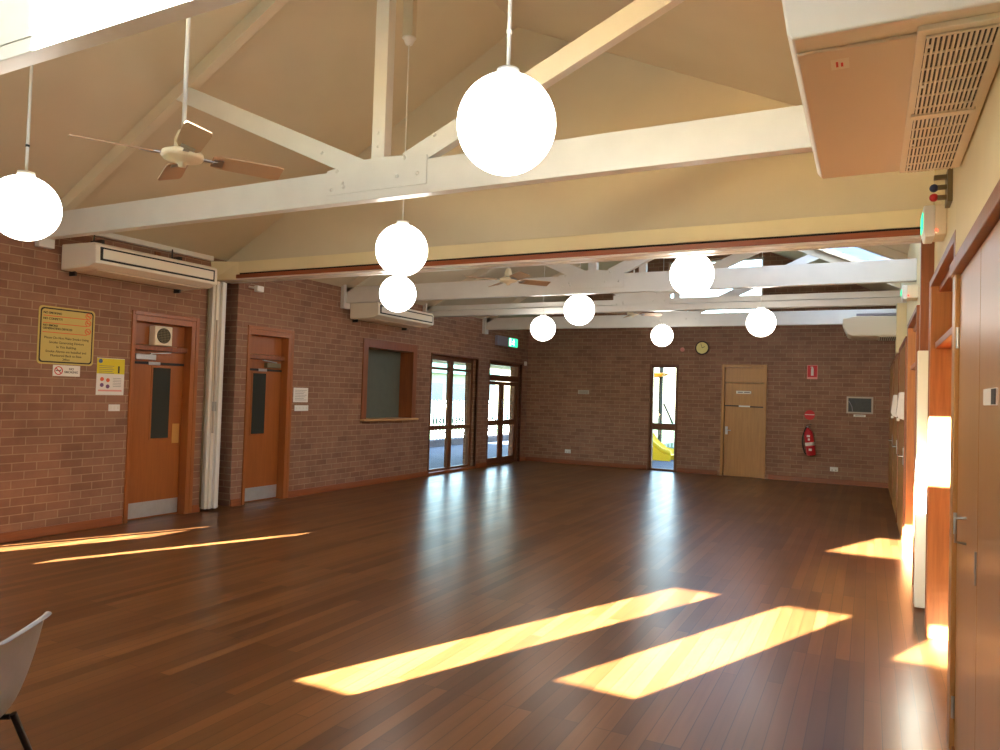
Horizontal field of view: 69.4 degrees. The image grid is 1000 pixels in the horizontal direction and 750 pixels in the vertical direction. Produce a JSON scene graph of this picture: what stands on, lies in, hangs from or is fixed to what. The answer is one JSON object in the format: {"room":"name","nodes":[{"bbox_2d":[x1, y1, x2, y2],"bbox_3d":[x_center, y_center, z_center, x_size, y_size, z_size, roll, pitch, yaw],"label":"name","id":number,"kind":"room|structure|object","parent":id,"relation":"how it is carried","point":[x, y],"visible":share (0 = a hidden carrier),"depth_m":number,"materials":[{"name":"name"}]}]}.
{"room":"event hall","nodes":[
{"label":"event hall","id":0,"kind":"room"},
{"bbox_2d":[0,232,528,532],"bbox_3d":[-3.296,0.138,10.471,0.300,3.300,17.450,1,-2,27],"label":"wall","id":1,"kind":"structure","parent":0,"point":[63,452],"depth_m":9.14,"materials":[{"name":"brick"}]},
{"bbox_2d":[0,515,121,542],"bbox_3d":[-5.667,1.529,5.531,0.020,0.100,6.010,1,-2,27],"label":"baseboard","id":2,"kind":"structure","parent":1,"relation":"attached to","point":[24,534],"depth_m":7.55,"materials":[{"name":"brown wood"}]},
{"bbox_2d":[36,305,94,365],"bbox_3d":[-4.572,-0.406,7.618,0.008,0.600,0.600,1,-2,27],"label":"safety sign","id":3,"kind":"object","parent":1,"relation":"attached to","point":[65,336],"visible":1,"depth_m":7.60,"materials":[{"name":"yellow"}]},
{"bbox_2d":[52,365,79,376],"bbox_3d":[-4.577,-0.043,7.622,0.006,0.115,0.290,1,-2,27],"label":"safety sign","id":4,"kind":"object","parent":1,"relation":"attached to","point":[58,370],"visible":1,"depth_m":7.62,"materials":[{"name":"white paper"}]},
{"bbox_2d":[96,357,124,394],"bbox_3d":[-4.352,0.018,8.066,0.003,0.410,0.330,1,-2,27],"label":"poster","id":5,"kind":"object","parent":1,"relation":"attached to","point":[110,371],"visible":1,"depth_m":8.06,"materials":[{"name":"white paper"}]},
{"bbox_2d":[108,404,119,410],"bbox_3d":[-4.332,0.368,8.105,0.014,0.075,0.135,1,-2,27],"label":"light switch","id":6,"kind":"object","parent":1,"relation":"attached to","point":[111,407],"visible":1,"depth_m":8.10,"materials":[{"name":"white plastic"}]},
{"bbox_2d":[61,235,216,292],"bbox_3d":[-3.980,-1.268,8.084,0.614,0.505,1.530,1,-2,27],"label":"air conditioner","id":7,"kind":"object","parent":1,"relation":"attached to","point":[96,258],"visible":0.98,"depth_m":7.75,"materials":[{"name":"beige plastic"}]},
{"bbox_2d":[100,247,214,281],"bbox_3d":[-3.724,-1.204,7.950,0.016,0.135,1.430,1,-2,27],"label":"panel","id":8,"kind":"object","parent":7,"relation":"attached to","point":[112,256],"depth_m":7.87,"materials":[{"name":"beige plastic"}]},
{"bbox_2d":[95,233,213,260],"bbox_3d":[-5.303,-1.627,6.095,0.060,0.060,7.100,1,-2,27],"label":"trim","id":9,"kind":"structure","parent":1,"relation":"attached to","point":[112,236],"depth_m":8.49,"materials":[{"name":"white paint"}]},
{"bbox_2d":[123,310,199,523],"bbox_3d":[-4.155,0.488,8.726,0.270,2.450,0.930,1,-2,27],"label":"door","id":10,"kind":"structure","parent":1,"relation":"in","point":[162,395],"depth_m":8.77,"materials":[{"name":"orange wood"}]},
{"bbox_2d":[149,325,171,346],"bbox_3d":[-4.089,-0.469,8.706,0.118,0.235,0.240,1,-2,27],"label":"wall speaker","id":11,"kind":"object","parent":10,"relation":"attached to","point":[158,335],"visible":1,"depth_m":8.64,"materials":[{"name":"beige plastic"}]},
{"bbox_2d":[157,328,170,343],"bbox_3d":[-4.041,-0.470,8.681,0.006,0.184,0.184,1,-2,27],"label":"speaker grille","id":12,"kind":"object","parent":11,"relation":"attached to","point":[163,334],"depth_m":8.68,"materials":[{"name":"beige"}]},
{"bbox_2d":[192,504,199,512],"bbox_3d":[-3.841,1.685,9.104,0.020,0.100,0.120,1,-2,27],"label":"baseboard","id":13,"kind":"structure","parent":1,"relation":"attached to","point":[195,508],"depth_m":9.09,"materials":[{"name":"brown wood"}]},
{"bbox_2d":[199,289,209,506],"bbox_3d":[-3.761,0.183,9.190,0.022,2.990,0.022,1,-2,27],"label":"trim","id":14,"kind":"structure","parent":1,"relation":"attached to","point":[208,289],"depth_m":9.18,"materials":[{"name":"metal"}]},
{"bbox_2d":[230,498,240,506],"bbox_3d":[-3.548,1.710,9.678,0.020,0.100,0.170,1,-2,27],"label":"baseboard","id":15,"kind":"structure","parent":1,"relation":"attached to","point":[233,502],"depth_m":9.67,"materials":[{"name":"brown wood"}]},
{"bbox_2d":[249,286,263,292],"bbox_3d":[-3.329,-1.173,9.852,0.175,0.084,0.123,1,-2,27],"label":"sensor","id":16,"kind":"object","parent":1,"relation":"attached to","point":[260,289],"visible":1,"depth_m":9.80,"materials":[{"name":"white plastic"}]},
{"bbox_2d":[241,325,294,504],"bbox_3d":[-3.375,0.555,10.252,0.270,2.450,0.880,1,-2,27],"label":"door","id":17,"kind":"structure","parent":1,"relation":"in","point":[269,379],"depth_m":10.32,"materials":[{"name":"orange wood"}]},
{"bbox_2d":[293,388,307,401],"bbox_3d":[-2.974,0.299,10.771,0.002,0.215,0.310,1,-2,27],"label":"paper notice","id":18,"kind":"object","parent":1,"relation":"attached to","point":[299,394],"visible":1,"depth_m":10.77,"materials":[{"name":"white paper"}]},
{"bbox_2d":[294,405,307,410],"bbox_3d":[-2.973,0.492,10.766,0.014,0.075,0.281,1,-2,27],"label":"light switch","id":19,"kind":"object","parent":1,"relation":"attached to","point":[296,407],"visible":1,"depth_m":10.76,"materials":[{"name":"white plastic"}]},
{"bbox_2d":[288,471,427,497],"bbox_3d":[-2.246,1.821,12.227,0.020,0.100,3.760,1,-2,27],"label":"baseboard","id":20,"kind":"structure","parent":1,"relation":"attached to","point":[307,491],"depth_m":11.88,"materials":[{"name":"brown wood"}]},
{"bbox_2d":[360,338,418,420],"bbox_3d":[-2.046,0.107,12.834,0.408,1.390,1.630,1,-2,27],"label":"window","id":21,"kind":"structure","parent":1,"relation":"in","point":[389,369],"depth_m":13.10,"materials":[{"name":"brown wood"}]},
{"bbox_2d":[366,349,400,417],"bbox_3d":[-2.204,0.119,12.920,0.048,1.302,1.400,1,-2,27],"label":"roller shutter","id":22,"kind":"object","parent":21,"relation":"attached to","point":[384,366],"depth_m":13.07,"materials":[{"name":"grey metal"}]},
{"bbox_2d":[350,302,432,329],"bbox_3d":[-1.814,-1.083,12.324,0.614,0.505,1.640,1,-2,27],"label":"air conditioner","id":23,"kind":"object","parent":1,"relation":"attached to","point":[376,312],"visible":0.83,"depth_m":11.88,"materials":[{"name":"beige plastic"}]},
{"bbox_2d":[380,305,432,322],"bbox_3d":[-1.558,-1.019,12.191,0.016,0.135,1.540,1,-2,27],"label":"outlet","id":24,"kind":"object","parent":23,"relation":"attached to","point":[411,316],"depth_m":12.21,"materials":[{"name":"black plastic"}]},
{"bbox_2d":[427,353,478,475],"bbox_3d":[-1.011,0.790,14.821,0.205,2.380,1.900,1,-2,27],"label":"window","id":25,"kind":"structure","parent":1,"relation":"in","point":[448,426],"depth_m":14.89,"materials":[{"name":"clear glass"}]},
{"bbox_2d":[432,360,510,369],"bbox_3d":[-0.409,-0.448,19.333,2.650,0.300,18.000,1,-2,27],"label":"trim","id":26,"kind":"structure","parent":1,"relation":"attached to","point":[433,361],"depth_m":22.26,"materials":[{"name":"white paint"}]},
{"bbox_2d":[476,462,486,467],"bbox_3d":[-0.414,1.977,15.813,0.020,0.100,0.500,1,-2,27],"label":"baseboard","id":27,"kind":"structure","parent":1,"relation":"attached to","point":[478,465],"depth_m":15.81,"materials":[{"name":"brown wood"}]},
{"bbox_2d":[486,360,522,465],"bbox_3d":[0.052,0.880,16.870,0.175,2.380,1.720,1,-2,27],"label":"door","id":28,"kind":"structure","parent":1,"relation":"in","point":[493,379],"depth_m":16.98,"materials":[{"name":"brown wood"}]},
{"bbox_2d":[495,335,517,347],"bbox_3d":[0.160,-0.771,16.780,0.076,0.220,1.050,1,-2,27],"label":"exit sign","id":29,"kind":"object","parent":1,"relation":"attached to","point":[499,340],"visible":1,"depth_m":16.69,"materials":[{"name":"green"}]},
{"bbox_2d":[0,0,621,318],"bbox_3d":[-1.401,-2.521,9.619,4.570,2.617,17.850,1,-2,27],"label":"ceiling","id":30,"kind":"structure","parent":0,"point":[308,71],"depth_m":7.00,"materials":[{"name":"beige paint"}]},
{"bbox_2d":[0,65,61,240],"bbox_3d":[-3.054,-1.964,4.703,0.420,2.187,0.420,1,-2,27],"label":"globe pendant light","id":31,"kind":"object","parent":30,"relation":"hanging from","point":[30,209],"visible":1,"depth_m":4.57,"materials":[{"name":"white glass"}]},
{"bbox_2d":[0,0,245,74],"bbox_3d":[-2.227,-2.658,3.355,8.000,2.459,0.110,1,-2,27],"label":"roof truss","id":32,"kind":"object","parent":30,"relation":"attached to","point":[32,32],"visible":1,"depth_m":3.06,"materials":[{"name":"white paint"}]},
{"bbox_2d":[69,17,283,180],"bbox_3d":[-1.685,-2.482,3.958,0.830,2.708,0.830,1,-2,13],"label":"ceiling fan","id":33,"kind":"object","parent":30,"relation":"hanging from","point":[190,140],"visible":1,"depth_m":3.92,"materials":[{"name":"light brown timber veneer"},{"name":"cream enamel"},{"name":"brushed steel"}]},
{"bbox_2d":[379,275,415,311],"bbox_3d":[-1.206,-1.774,8.717,0.440,2.034,0.440,1,-2,27],"label":"globe pendant light","id":34,"kind":"object","parent":30,"relation":"hanging from","point":[396,293],"visible":0.83,"depth_m":8.54,"materials":[{"name":"white glass"}]},
{"bbox_2d":[375,0,427,275],"bbox_3d":[-0.795,-2.258,6.146,0.440,2.843,0.440,1,-2,27],"label":"globe pendant light","id":35,"kind":"object","parent":30,"relation":"hanging from","point":[401,249],"visible":1,"depth_m":5.99,"materials":[{"name":"white glass"}]},
{"bbox_2d":[35,0,812,248],"bbox_3d":[-1.081,-2.515,5.601,8.000,2.549,0.160,1,-2,27],"label":"roof truss","id":36,"kind":"object","parent":30,"relation":"attached to","point":[421,171],"visible":0.87,"depth_m":5.43,"materials":[{"name":"white paint"}]},
{"bbox_2d":[464,267,550,286],"bbox_3d":[0.132,-2.244,8.594,0.830,2.363,0.830,1,-2,24],"label":"ceiling fan","id":37,"kind":"object","parent":30,"relation":"hanging from","point":[509,278],"visible":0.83,"depth_m":8.52,"materials":[{"name":"white paint"}]},
{"bbox_2d":[530,266,555,340],"bbox_3d":[0.756,-1.639,12.271,0.426,2.128,0.426,1,-2,27],"label":"globe pendant light","id":38,"kind":"object","parent":30,"relation":"hanging from","point":[542,328],"visible":0.91,"depth_m":12.10,"materials":[{"name":"white glass"}]},
{"bbox_2d":[564,263,594,324],"bbox_3d":[1.162,-2.064,10.307,0.440,2.717,0.440,1,-2,27],"label":"globe pendant light","id":39,"kind":"object","parent":30,"relation":"hanging from","point":[578,309],"visible":0.81,"depth_m":10.12,"materials":[{"name":"white glass"}]},
{"bbox_2d":[340,258,916,308],"bbox_3d":[1.083,-2.305,9.836,8.000,2.599,0.160,1,-2,27],"label":"roof truss","id":40,"kind":"object","parent":30,"relation":"attached to","point":[617,279],"visible":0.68,"depth_m":9.42,"materials":[{"name":"white paint"}]},
{"bbox_2d":[605,269,662,317],"bbox_3d":[2.425,-2.144,13.014,0.830,2.209,0.830,0,-2,42],"label":"ceiling fan","id":41,"kind":"object","parent":30,"relation":"hanging from","point":[632,314],"visible":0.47,"depth_m":12.95,"materials":[{"name":"white paint"}]},
{"bbox_2d":[423,245,906,316],"bbox_3d":[2.167,-2.238,11.959,8.000,2.549,0.170,1,-2,27],"label":"roof truss","id":42,"kind":"object","parent":30,"relation":"attached to","point":[641,301],"visible":0.53,"depth_m":11.38,"materials":[{"name":"white paint"}]},
{"bbox_2d":[482,249,900,333],"bbox_3d":[3.247,-2.131,14.072,8.000,2.579,0.160,1,-2,27],"label":"roof truss","id":43,"kind":"object","parent":30,"relation":"attached to","point":[820,317],"visible":0.59,"depth_m":13.71,"materials":[{"name":"white paint"}]},
{"bbox_2d":[0,461,950,749],"bbox_3d":[0.611,1.953,8.396,9.200,0.200,17.450,1,-2,27],"label":"floor","id":44,"kind":"structure","parent":0,"point":[517,605],"depth_m":5.03,"materials":[{"name":"brown wood"}]},
{"bbox_2d":[0,611,51,749],"bbox_3d":[-1.815,1.209,2.371,0.547,0.803,0.530,2,-2,-10],"label":"chair","id":45,"kind":"object","parent":44,"relation":"on","point":[17,651],"visible":1,"depth_m":2.39,"materials":[{"name":"grey plastic"}]},
{"bbox_2d":[200,281,226,508],"bbox_3d":[-3.772,0.253,9.369,0.360,2.920,0.228,1,-2,27],"label":"partition","id":46,"kind":"object","parent":44,"relation":"on","point":[217,299],"depth_m":9.27,"materials":[{"name":"beige metal"}]},
{"bbox_2d":[947,179,999,749],"bbox_3d":[1.500,0.543,1.834,0.344,2.310,3.670,1,-2,27],"label":"door","id":47,"kind":"structure","parent":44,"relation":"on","point":[973,667],"depth_m":2.83,"materials":[{"name":"brown wood"}]},
{"bbox_2d":[983,387,997,404],"bbox_3d":[1.712,0.076,2.522,0.008,0.059,0.290,1,-2,27],"label":"label","id":48,"kind":"object","parent":47,"relation":"attached to","point":[990,396],"visible":1,"depth_m":2.49,"materials":[{"name":"white paper"}]},
{"bbox_2d":[227,27,934,261],"bbox_3d":[0.017,-2.492,7.747,8.000,2.410,0.090,1,-2,27],"label":"wall partition","id":49,"kind":"structure","parent":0,"point":[609,93],"depth_m":7.18,"materials":[{"name":"beige paint"}]},
{"bbox_2d":[211,209,922,283],"bbox_3d":[-0.075,-1.275,7.607,8.000,0.235,0.368,1,-2,27],"label":"beam","id":50,"kind":"structure","parent":49,"relation":"attached to","point":[900,226],"depth_m":6.91,"materials":[{"name":"beige paint"}]},
{"bbox_2d":[493,0,909,290],"bbox_3d":[2.568,-2.692,7.599,4.330,2.141,17.850,1,-2,27],"label":"ceiling","id":51,"kind":"structure","parent":0,"point":[743,45],"depth_m":6.09,"materials":[{"name":"beige paint"}]},
{"bbox_2d":[457,0,555,175],"bbox_3d":[0.053,-1.910,3.225,0.440,2.038,0.440,1,-2,27],"label":"globe pendant light","id":52,"kind":"object","parent":51,"relation":"hanging from","point":[506,120],"visible":1,"depth_m":3.05,"materials":[{"name":"white glass"}]},
{"bbox_2d":[651,263,672,346],"bbox_3d":[2.999,-1.985,13.220,0.400,2.935,0.400,1,-2,27],"label":"globe pendant light","id":53,"kind":"object","parent":51,"relation":"hanging from","point":[661,335],"visible":0.9,"depth_m":13.05,"materials":[{"name":"white glass"}]},
{"bbox_2d":[670,256,713,295],"bbox_3d":[1.902,-1.792,7.085,0.424,2.046,0.424,1,-2,27],"label":"globe pendant light","id":54,"kind":"object","parent":51,"relation":"hanging from","point":[689,276],"visible":0.68,"depth_m":6.91,"materials":[{"name":"white glass"}]},
{"bbox_2d":[746,252,775,336],"bbox_3d":[3.672,-1.557,10.104,0.396,2.051,0.396,1,-2,27],"label":"globe pendant light","id":55,"kind":"object","parent":51,"relation":"hanging from","point":[761,322],"visible":0.91,"depth_m":9.95,"materials":[{"name":"white glass"}]},
{"bbox_2d":[827,247,890,260],"bbox_3d":[5.558,-2.139,11.891,1.600,0.757,1.450,1,-2,27],"label":"window","id":56,"kind":"structure","parent":51,"relation":"attached to","point":[855,253],"depth_m":11.85,"materials":[{"name":"glass"}]},
{"bbox_2d":[525,252,895,482],"bbox_3d":[4.464,-0.569,16.174,8.300,5.510,0.300,1,-2,27],"label":"wall","id":57,"kind":"structure","parent":0,"point":[609,423],"depth_m":15.88,"materials":[{"name":"brick"}]},
{"bbox_2d":[578,390,588,393],"bbox_3d":[1.994,0.406,17.218,0.280,0.095,0.014,1,-2,27],"label":"wall plate","id":58,"kind":"object","parent":57,"relation":"attached to","point":[579,391],"visible":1,"depth_m":17.21,"materials":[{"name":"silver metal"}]},
{"bbox_2d":[525,457,645,469],"bbox_3d":[1.984,2.088,17.145,3.040,0.100,0.020,1,-2,27],"label":"baseboard","id":59,"kind":"structure","parent":57,"relation":"attached to","point":[551,460],"depth_m":17.10,"materials":[{"name":"brown wood"}]},
{"bbox_2d":[647,364,678,471],"bbox_3d":[3.714,0.965,16.384,0.660,2.410,0.130,1,-2,27],"label":"window","id":60,"kind":"structure","parent":57,"relation":"in","point":[652,426],"depth_m":16.42,"materials":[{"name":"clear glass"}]},
{"bbox_2d":[677,468,716,474],"bbox_3d":[4.348,2.128,15.936,0.870,0.100,0.020,1,-2,27],"label":"baseboard","id":61,"kind":"structure","parent":57,"relation":"attached to","point":[683,470],"depth_m":15.92,"materials":[{"name":"brown wood"}]},
{"bbox_2d":[695,341,709,354],"bbox_3d":[4.476,-0.599,15.976,0.309,0.309,0.045,1,-2,27],"label":"wall clock","id":62,"kind":"object","parent":57,"relation":"attached to","point":[702,347],"visible":1,"depth_m":15.96,"materials":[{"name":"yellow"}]},
{"bbox_2d":[669,257,763,297],"bbox_3d":[4.796,-1.933,16.064,2.050,1.250,0.060,1,-2,27],"label":"window","id":63,"kind":"structure","parent":57,"relation":"in","point":[761,257],"depth_m":15.73,"materials":[{"name":"white glass"}]},
{"bbox_2d":[720,364,767,478],"bbox_3d":[5.277,0.987,15.607,0.930,2.420,0.250,1,-2,27],"label":"door","id":64,"kind":"structure","parent":57,"relation":"in","point":[743,416],"depth_m":15.55,"materials":[{"name":"brown wood"}]},
{"bbox_2d":[736,391,750,393],"bbox_3d":[5.257,0.374,15.569,0.310,0.060,0.010,1,-2,27],"label":"door sign","id":65,"kind":"object","parent":64,"relation":"attached to","point":[737,392],"visible":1,"depth_m":15.57,"materials":[{"name":"white plastic"}]},
{"bbox_2d":[802,424,815,455],"bbox_3d":[6.355,1.335,14.842,0.272,0.650,0.204,1,-2,27],"label":"fire extinguisher","id":66,"kind":"object","parent":57,"relation":"attached to","point":[808,436],"visible":1,"depth_m":14.77,"materials":[{"name":"red metal"}]},
{"bbox_2d":[804,410,814,419],"bbox_3d":[6.413,0.828,14.945,0.199,0.199,0.007,1,-2,27],"label":"fire sign","id":67,"kind":"object","parent":57,"relation":"attached to","point":[809,414],"visible":1,"depth_m":14.94,"materials":[{"name":"red plastic"}]},
{"bbox_2d":[807,365,817,378],"bbox_3d":[6.471,-0.060,14.953,0.200,0.290,0.010,1,-2,27],"label":"fire sign","id":68,"kind":"object","parent":57,"relation":"attached to","point":[812,370],"visible":1,"depth_m":14.95,"materials":[{"name":"red plastic"}]},
{"bbox_2d":[768,474,887,487],"bbox_3d":[6.702,2.168,14.732,2.320,0.100,0.020,1,-2,27],"label":"baseboard","id":69,"kind":"structure","parent":57,"relation":"attached to","point":[775,477],"depth_m":14.71,"materials":[{"name":"brown wood"}]},
{"bbox_2d":[830,467,837,471],"bbox_3d":[6.801,1.919,14.696,0.150,0.090,0.014,1,-2,27],"label":"power outlet","id":70,"kind":"object","parent":57,"relation":"attached to","point":[835,469],"visible":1,"depth_m":14.69,"materials":[{"name":"white plastic"}]},
{"bbox_2d":[846,396,872,413],"bbox_3d":[7.240,0.607,14.524,0.480,0.340,0.022,1,-2,27],"label":"framed board","id":71,"kind":"object","parent":57,"relation":"attached to","point":[858,405],"visible":1,"depth_m":14.52,"materials":[{"name":"silver metal"}]},
{"bbox_2d":[895,168,956,354],"bbox_3d":[4.100,0.023,6.698,0.300,3.780,17.450,1,-2,27],"label":"wall","id":72,"kind":"structure","parent":0,"point":[914,251],"depth_m":5.50,"materials":[{"name":"beige paint"}]},
{"bbox_2d":[843,313,895,340],"bbox_3d":[6.166,-0.787,11.971,0.850,0.381,0.850,1,-2,27],"label":"air conditioner","id":73,"kind":"object","parent":72,"relation":"attached to","point":[864,326],"visible":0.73,"depth_m":11.62,"materials":[{"name":"beige plastic"}]},
{"bbox_2d":[878,336,895,340],"bbox_3d":[6.374,-0.606,11.857,0.290,0.018,0.750,1,-2,27],"label":"grille","id":74,"kind":"object","parent":73,"relation":"attached to","point":[880,338],"depth_m":11.80,"materials":[{"name":"beige"}]},
{"bbox_2d":[782,0,999,178],"bbox_3d":[1.531,-1.178,2.865,0.659,0.353,1.560,1,-2,27],"label":"air conditioner","id":75,"kind":"object","parent":72,"relation":"attached to","point":[903,86],"visible":1,"depth_m":2.49,"materials":[{"name":"beige plastic"}]},
{"bbox_2d":[899,12,999,172],"bbox_3d":[1.715,-1.012,2.792,0.250,0.030,1.490,1,-2,27],"label":"grille","id":76,"kind":"object","parent":75,"relation":"attached to","point":[952,63],"depth_m":2.54,"materials":[{"name":"white plastic"}]},
{"bbox_2d":[888,336,906,549],"bbox_3d":[6.141,0.896,11.203,0.144,2.410,6.870,1,-2,27],"label":"door","id":77,"kind":"structure","parent":72,"relation":"in","point":[898,367],"depth_m":9.90,"materials":[{"name":"brown wood"}]},
{"bbox_2d":[891,395,896,417],"bbox_3d":[5.795,0.464,10.617,0.079,0.340,0.260,1,-2,27],"label":"dispenser","id":78,"kind":"object","parent":77,"relation":"attached to","point":[894,400],"visible":0.99,"depth_m":10.50,"materials":[{"name":"white plastic"}]},
{"bbox_2d":[896,392,903,420],"bbox_3d":[4.749,0.375,8.570,0.079,0.340,0.260,1,-2,27],"label":"dispenser","id":79,"kind":"object","parent":77,"relation":"attached to","point":[900,403],"visible":0.98,"depth_m":8.46,"materials":[{"name":"white plastic"}]},
{"bbox_2d":[896,303,906,352],"bbox_3d":[5.614,-0.652,10.095,0.120,0.690,0.180,1,-2,27],"label":"trim","id":80,"kind":"structure","parent":72,"relation":"attached to","point":[901,313],"depth_m":10.02,"materials":[{"name":"beige paint"}]},
{"bbox_2d":[900,285,918,301],"bbox_3d":[4.399,-0.875,7.756,0.159,0.150,0.266,1,-2,27],"label":"exit sign","id":81,"kind":"object","parent":72,"relation":"attached to","point":[910,292],"visible":1,"depth_m":7.65,"materials":[{"name":"white plastic"}]},
{"bbox_2d":[904,305,919,584],"bbox_3d":[4.354,0.666,7.254,0.414,2.540,1.780,1,-2,27],"label":"door","id":82,"kind":"structure","parent":72,"relation":"in","point":[913,325],"depth_m":8.02,"materials":[{"name":"orange wood"}]},
{"bbox_2d":[913,351,928,607],"bbox_3d":[3.393,0.826,5.788,0.105,2.040,0.130,1,-2,27],"label":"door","id":83,"kind":"structure","parent":72,"relation":"attached to","point":[922,356],"depth_m":5.74,"materials":[{"name":"white paint"}]},
{"bbox_2d":[919,239,934,350],"bbox_3d":[3.443,-0.645,5.821,0.092,0.905,0.080,1,-2,27],"label":"trim","id":84,"kind":"structure","parent":72,"relation":"attached to","point":[927,250],"depth_m":5.79,"materials":[{"name":"brown wood"}]},
{"bbox_2d":[920,204,946,243],"bbox_3d":[3.001,-1.042,4.999,0.142,0.215,0.256,1,-2,27],"label":"exit sign","id":85,"kind":"object","parent":72,"relation":"attached to","point":[933,228],"visible":0.96,"depth_m":4.90,"materials":[{"name":"white plastic"}]},
{"bbox_2d":[924,230,955,640],"bbox_3d":[2.842,0.552,4.294,0.414,2.510,1.730,1,-2,27],"label":"door","id":86,"kind":"structure","parent":72,"relation":"in","point":[940,285],"depth_m":5.03,"materials":[{"name":"orange wood"}]},
{"bbox_2d":[935,327,951,348],"bbox_3d":[2.882,-0.234,4.309,0.380,0.045,1.530,1,-2,27],"label":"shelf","id":87,"kind":"object","parent":86,"relation":"attached to","point":[945,342],"depth_m":4.64,"materials":[{"name":"brown wood"}]},
{"bbox_2d":[929,168,952,207],"bbox_3d":[2.830,-1.197,4.641,0.124,0.215,0.180,1,-2,27],"label":"wall rack","id":88,"kind":"object","parent":72,"relation":"attached to","point":[948,177],"visible":0.95,"depth_m":4.60,"materials":[{"name":"brown metal"}]},
{"bbox_2d":[955,62,999,255],"bbox_3d":[1.221,-1.351,1.441,0.080,1.435,4.770,1,-2,27],"label":"wall","id":89,"kind":"structure","parent":72,"relation":"attached to","point":[978,174],"depth_m":2.78,"materials":[{"name":"beige paint"}]},
{"label":"outside","id":90,"kind":"structure","parent":0,"visible":0},
{"bbox_2d":[430,412,674,448],"bbox_3d":[4.485,2.346,8.844,120.000,0.280,120.000,1,-2,27],"label":"ground","id":91,"kind":"structure","parent":90,"point":[437,436],"depth_m":39.41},
{"bbox_2d":[431,363,498,418],"bbox_3d":[-11.150,0.114,47.270,10.100,5.500,31.000,1,-2,27],"label":"building","id":92,"kind":"structure","parent":91,"relation":"on","point":[439,377],"depth_m":52.59,"materials":[{"name":"grey"}]},
{"bbox_2d":[430,434,508,446],"bbox_3d":[-2.509,2.125,20.968,0.300,0.400,16.800,1,-2,27],"label":"kerb","id":93,"kind":"object","parent":91,"relation":"on","point":[458,440],"depth_m":22.85,"materials":[{"name":"concrete"}]},
{"bbox_2d":[430,400,509,438],"bbox_3d":[-2.038,1.681,26.815,0.050,1.500,22.000,1,-2,27],"label":"picket fence","id":94,"kind":"object","parent":91,"relation":"on","point":[432,402],"visible":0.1,"depth_m":27.63,"materials":[{"name":"grey paint"}]},
{"bbox_2d":[653,408,674,446],"bbox_3d":[7.791,1.996,26.275,14.000,1.450,0.050,1,-2,27],"label":"picket fence","id":95,"kind":"object","parent":91,"relation":"on","point":[670,410],"visible":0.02,"depth_m":27.04,"materials":[{"name":"grey paint"}]},
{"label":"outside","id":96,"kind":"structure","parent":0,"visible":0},
{"bbox_2d":[429,440,507,468],"bbox_3d":[-1.323,2.203,18.841,3.750,0.200,15.500,1,-2,27],"label":"ground","id":97,"kind":"structure","parent":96,"point":[436,454],"depth_m":19.57,"materials":[{"name":"grey concrete"}]},
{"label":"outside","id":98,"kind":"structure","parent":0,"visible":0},
{"bbox_2d":[652,460,673,468],"bbox_3d":[6.048,2.457,19.588,9.000,0.190,7.450,1,-2,27],"label":"ground","id":99,"kind":"structure","parent":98,"point":[655,463],"depth_m":18.27,"materials":[{"name":"grey concrete"}]},
{"bbox_2d":[652,368,673,460],"bbox_3d":[4.303,0.847,20.152,1.972,3.109,1.202,1,-2,27],"label":"slide","id":100,"kind":"object","parent":99,"relation":"on","point":[661,452],"visible":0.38,"depth_m":19.96,"materials":[{"name":"yellow plastic"}]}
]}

